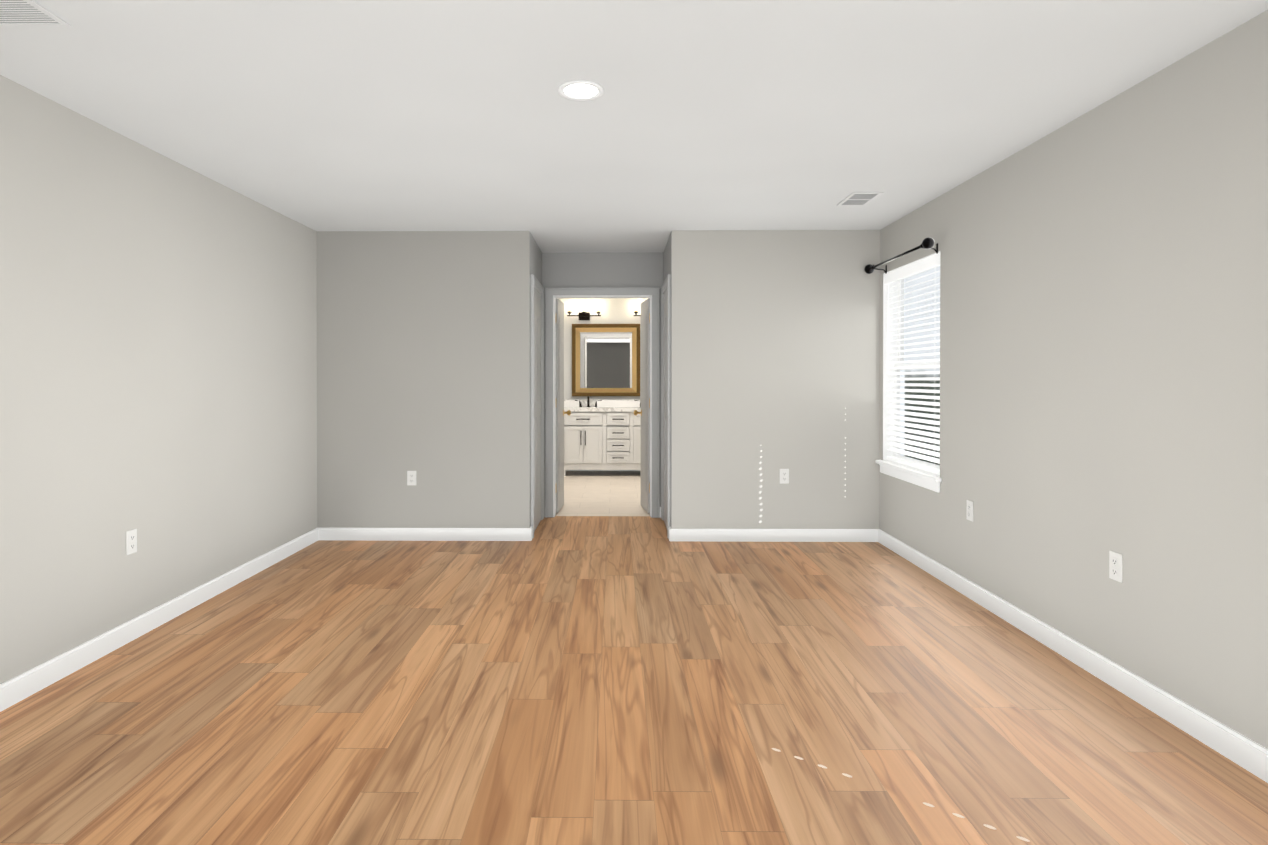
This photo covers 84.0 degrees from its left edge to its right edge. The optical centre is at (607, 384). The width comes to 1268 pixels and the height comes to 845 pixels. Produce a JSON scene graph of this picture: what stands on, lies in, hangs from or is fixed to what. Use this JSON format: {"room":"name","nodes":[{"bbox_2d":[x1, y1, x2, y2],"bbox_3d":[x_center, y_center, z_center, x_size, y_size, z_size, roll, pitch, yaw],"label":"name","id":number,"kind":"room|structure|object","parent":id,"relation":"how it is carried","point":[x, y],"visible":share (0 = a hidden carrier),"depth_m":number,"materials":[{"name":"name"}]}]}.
{"room":"empty bedroom","nodes":[
{"label":"empty bedroom","id":0,"kind":"room"},
{"bbox_2d":[0,75,316,683],"bbox_3d":[-2.408,0.038,1.485,0.120,2.440,8.210,0,0,1],"label":"wall","id":1,"kind":"structure","parent":0,"point":[158,351],"depth_m":3.44,"materials":[{"name":"paint"}]},
{"bbox_2d":[126,528,136,554],"bbox_3d":[-2.319,0.768,3.434,0.009,0.116,0.072,0,0,1],"label":"outlet","id":2,"kind":"object","parent":1,"relation":"attached to","point":[131,541],"visible":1,"depth_m":3.43,"materials":[{"name":"plastic"}]},
{"bbox_2d":[0,528,319,711],"bbox_3d":[-2.339,1.209,1.541,0.016,0.098,8.070,0,0,1],"label":"baseboard","id":3,"kind":"structure","parent":1,"relation":"attached to","point":[26,684],"depth_m":3.42,"materials":[{"name":"paint"}]},
{"bbox_2d":[529,231,541,527],"bbox_3d":[-0.618,0.009,6.024,0.022,2.440,0.948,0,0,1],"label":"wall","id":4,"kind":"structure","parent":0,"point":[535,260],"depth_m":5.61,"materials":[{"name":"paint"}]},
{"bbox_2d":[531,274,543,537],"bbox_3d":[-0.595,0.174,6.029,0.024,2.110,0.800,0,0,1],"label":"trim","id":5,"kind":"structure","parent":4,"relation":"attached to","point":[537,402],"depth_m":6.06,"materials":[{"name":"paint"}]},
{"bbox_2d":[317,230,879,528],"bbox_3d":[-0.076,0.009,6.016,4.670,2.440,0.950,0,0,1],"label":"wall","id":6,"kind":"structure","parent":0,"point":[423,354],"depth_m":5.54,"materials":[{"name":"paint"}]},
{"bbox_2d":[407,471,415,484],"bbox_3d":[-1.544,0.740,5.559,0.072,0.116,0.009,0,0,1],"label":"electrical outlet","id":7,"kind":"object","parent":6,"relation":"attached to","point":[411,477],"visible":1,"depth_m":5.56,"materials":[{"name":"plastic"}]},
{"bbox_2d":[320,507,875,541],"bbox_3d":[-0.071,1.180,6.015,4.380,0.098,0.966,0,0,1],"label":"baseboard","id":8,"kind":"structure","parent":6,"relation":"attached to","point":[358,534],"depth_m":5.54,"materials":[{"name":"paint"}]},
{"bbox_2d":[780,469,788,483],"bbox_3d":[1.388,0.720,5.522,0.072,0.116,0.009,0,0,1],"label":"electrical outlet","id":9,"kind":"object","parent":6,"relation":"attached to","point":[784,476],"visible":1,"depth_m":5.52,"materials":[{"name":"plastic"}]},
{"bbox_2d":[759,408,845,522],"bbox_3d":[1.531,0.636,5.524,0.682,0.908,0.001,0,0,1],"label":"light","id":10,"kind":"object","parent":6,"relation":"attached to","point":[760,492],"visible":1,"depth_m":5.53,"materials":[{"name":"white"}]},
{"bbox_2d":[555,471,649,515],"bbox_3d":[0.088,1.245,8.282,3.400,0.060,3.470,0,0,1],"label":"floor","id":11,"kind":"structure","parent":0,"point":[602,493],"depth_m":7.79,"materials":[{"name":"tile"}]},
{"bbox_2d":[564,412,640,475],"bbox_3d":[0.143,0.782,9.500,1.500,0.850,0.620,0,0,1],"label":"bathroom vanity","id":12,"kind":"object","parent":11,"relation":"on","point":[602,434],"depth_m":9.23,"materials":[{"name":"paint"}]},
{"bbox_2d":[564,404,640,411],"bbox_3d":[0.143,0.330,9.509,1.530,0.055,0.596,0,0,1],"label":"countertop","id":13,"kind":"structure","parent":12,"relation":"on","point":[585,409],"depth_m":9.21,"materials":[{"name":"white stone"}]},
{"bbox_2d":[564,400,579,407],"bbox_3d":[-0.480,0.259,9.438,0.216,0.088,0.340,0,0,1],"label":"sink","id":14,"kind":"object","parent":13,"relation":"in","point":[567,403],"depth_m":9.27,"materials":[{"name":"white ceramic"}]},
{"bbox_2d":[580,404,591,407],"bbox_3d":[-0.254,0.227,9.400,0.254,0.151,0.138,0,0,1],"label":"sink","id":15,"kind":"object","parent":13,"relation":"on","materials":[{"name":"white ceramic"}]},
{"bbox_2d":[596,400,639,407],"bbox_3d":[0.147,0.259,9.430,0.566,0.088,0.340,0,0,1],"label":"sink","id":16,"kind":"object","parent":13,"relation":"in","point":[599,403],"depth_m":9.26,"materials":[{"name":"white ceramic"}]},
{"bbox_2d":[542,252,662,516],"bbox_3d":[0.066,0.006,6.549,3.240,2.440,0.120,0,0,1],"label":"wall","id":17,"kind":"structure","parent":0,"point":[618,269],"depth_m":6.48,"materials":[{"name":"paint"}]},
{"bbox_2d":[556,298,570,512],"bbox_3d":[-0.469,0.200,6.857,0.193,2.024,0.455,0,0,4],"label":"bathroom door","id":18,"kind":"structure","parent":17,"relation":"in","point":[560,412],"depth_m":6.76,"materials":[{"name":"paint"}]},
{"bbox_2d":[545,287,659,517],"bbox_3d":[-0.044,0.168,6.552,1.050,2.116,0.168,0,0,1],"label":"door frame","id":19,"kind":"structure","parent":17,"relation":"attached to","point":[553,294],"depth_m":6.47,"materials":[{"name":"paint"}]},
{"bbox_2d":[634,298,649,512],"bbox_3d":[0.376,0.200,6.847,0.193,2.024,0.455,0,0,-6],"label":"bathroom door","id":20,"kind":"structure","parent":17,"relation":"in","point":[645,405],"depth_m":6.74,"materials":[{"name":"paint"}]},
{"bbox_2d":[558,298,647,398],"bbox_3d":[0.108,-0.015,9.869,3.000,2.440,0.120,0,0,1],"label":"wall","id":21,"kind":"structure","parent":0,"point":[617,310],"depth_m":9.81,"materials":[{"name":"paint"}]},
{"bbox_2d":[566,304,601,319],"bbox_3d":[-0.321,-1.011,9.729,0.532,0.242,0.151,0,0,1],"label":"sconce","id":22,"kind":"object","parent":21,"relation":"attached to","point":[583,315],"visible":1,"depth_m":9.71,"materials":[{"name":"white glass"}]},
{"bbox_2d":[568,470,640,470],"bbox_3d":[0.107,1.156,9.808,3.000,0.098,0.016,0,0,1],"label":"baseboard","id":23,"kind":"structure","parent":21,"relation":"attached to","point":[604,470],"depth_m":9.80,"materials":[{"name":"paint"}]},
{"bbox_2d":[572,324,639,395],"bbox_3d":[-0.017,-0.337,9.780,0.950,1.005,0.050,0,0,1],"label":"bathroom mirror","id":24,"kind":"object","parent":21,"relation":"attached to","point":[605,359],"visible":1,"depth_m":9.79,"materials":[{"name":"gold metal"}]},
{"bbox_2d":[580,400,640,403],"bbox_3d":[0.147,0.255,9.796,1.530,0.090,0.020,0,0,1],"label":"backsplash","id":25,"kind":"structure","parent":21,"relation":"attached to","point":[581,401],"depth_m":9.79,"materials":[{"name":"white stone"}]},
{"bbox_2d":[633,304,640,315],"bbox_3d":[0.597,-1.011,9.718,0.532,0.242,0.151,0,0,1],"label":"sconce","id":26,"kind":"object","parent":21,"relation":"attached to","point":[635,307],"visible":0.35,"depth_m":9.69,"materials":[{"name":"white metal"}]},
{"bbox_2d":[0,516,1267,844],"bbox_3d":[-0.127,1.285,1.914,4.830,0.060,9.270,0,0,1],"label":"floor","id":27,"kind":"structure","parent":0,"point":[600,680],"depth_m":2.63,"materials":[{"name":"brown wood"}]},
{"bbox_2d":[984,824,995,829],"bbox_3d":[1.083,1.253,1.993,0.024,0.005,0.022,0,0,1],"label":"light","id":28,"kind":"object","parent":27,"relation":"on","point":[991,827],"depth_m":2.00,"materials":[{"name":"white"}]},
{"bbox_2d":[1016,836,1029,841],"bbox_3d":[1.147,1.254,1.941,0.026,0.005,0.021,0,0,1],"label":"light","id":29,"kind":"object","parent":27,"relation":"on","point":[1024,839],"depth_m":1.94,"materials":[{"name":"white"}]},
{"bbox_2d":[0,0,1267,252],"bbox_3d":[-0.105,-1.246,3.633,4.830,0.100,12.740,0,0,1],"label":"ceiling","id":30,"kind":"structure","parent":0,"point":[466,116],"depth_m":2.90,"materials":[{"name":"paint"}]},
{"bbox_2d":[0,0,70,26],"bbox_3d":[-1.971,-1.183,2.024,0.390,0.006,0.615,0,0,1],"label":"ceiling vent","id":31,"kind":"object","parent":30,"relation":"in","point":[22,13],"visible":1,"depth_m":2.26,"materials":[{"name":"metal"}]},
{"bbox_2d":[558,80,603,100],"bbox_3d":[-0.107,-1.188,2.849,0.184,0.007,0.184,0,0,1],"label":"recessed light","id":32,"kind":"object","parent":30,"relation":"in","point":[579,90],"visible":1,"depth_m":2.85,"materials":[{"name":"paint"}]},
{"bbox_2d":[837,192,882,205],"bbox_3d":[1.631,-1.199,4.562,0.190,0.006,0.330,0,0,1],"label":"ceiling vent","id":33,"kind":"object","parent":30,"relation":"in","point":[858,198],"visible":1,"depth_m":4.54,"materials":[{"name":"metal"}]},
{"bbox_2d":[663,231,671,528],"bbox_3d":[0.521,0.009,6.010,0.022,2.440,0.948,0,0,1],"label":"wall","id":34,"kind":"structure","parent":0,"point":[667,261],"depth_m":5.54,"materials":[{"name":"paint"}]},
{"bbox_2d":[661,274,670,538],"bbox_3d":[0.498,0.174,6.015,0.024,2.110,0.800,0,0,1],"label":"trim","id":35,"kind":"structure","parent":34,"relation":"attached to","point":[666,402],"depth_m":5.99,"materials":[{"name":"paint"}]},
{"bbox_2d":[879,10,1267,748],"bbox_3d":[2.142,0.038,1.428,0.120,2.440,8.210,0,0,1],"label":"wall","id":36,"kind":"structure","parent":0,"point":[1103,328],"depth_m":2.85,"materials":[{"name":"paint"}]},
{"bbox_2d":[864,237,937,273],"bbox_3d":[2.059,-0.885,4.951,0.135,0.087,1.107,0,0,1],"label":"curtain rod","id":37,"kind":"object","parent":36,"relation":"attached to","point":[928,242],"visible":0.98,"depth_m":4.73,"materials":[{"name":"black metal"}]},
{"bbox_2d":[875,251,941,492],"bbox_3d":[2.176,-0.084,4.967,0.190,1.540,1.030,0,0,1],"label":"window unit","id":38,"kind":"structure","parent":36,"relation":"in","point":[921,478],"depth_m":5.40,"materials":[{"name":"paint"}]},
{"bbox_2d":[884,253,939,474],"bbox_3d":[2.170,-0.132,4.967,0.074,1.430,0.944,0,0,1],"label":"window blinds","id":39,"kind":"object","parent":38,"relation":"attached to","point":[928,263],"visible":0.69,"depth_m":4.97,"materials":[{"name":"white plastic"}]},
{"bbox_2d":[966,500,972,521],"bbox_3d":[2.111,0.735,4.102,0.009,0.116,0.072,0,0,1],"label":"electrical outlet","id":40,"kind":"object","parent":36,"relation":"attached to","point":[969,511],"visible":1,"depth_m":4.10,"materials":[{"name":"plastic"}]},
{"bbox_2d":[876,529,1267,782],"bbox_3d":[2.075,1.209,1.486,0.016,0.098,8.070,0,0,1],"label":"baseboard","id":41,"kind":"structure","parent":36,"relation":"attached to","point":[1238,748],"depth_m":2.91,"materials":[{"name":"paint"}]},
{"bbox_2d":[1109,550,1122,582],"bbox_3d":[2.096,0.751,2.904,0.009,0.116,0.072,0,0,1],"label":"electrical outlet","id":42,"kind":"object","parent":36,"relation":"attached to","point":[1115,566],"visible":1,"depth_m":2.90,"materials":[{"name":"plastic"}]},
{"label":"outside","id":43,"kind":"structure","parent":0,"visible":0},
{"bbox_2d":[905,266,939,464],"bbox_3d":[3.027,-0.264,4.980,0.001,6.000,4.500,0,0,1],"label":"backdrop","id":44,"kind":"structure","parent":43,"point":[923,297],"depth_m":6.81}
]}

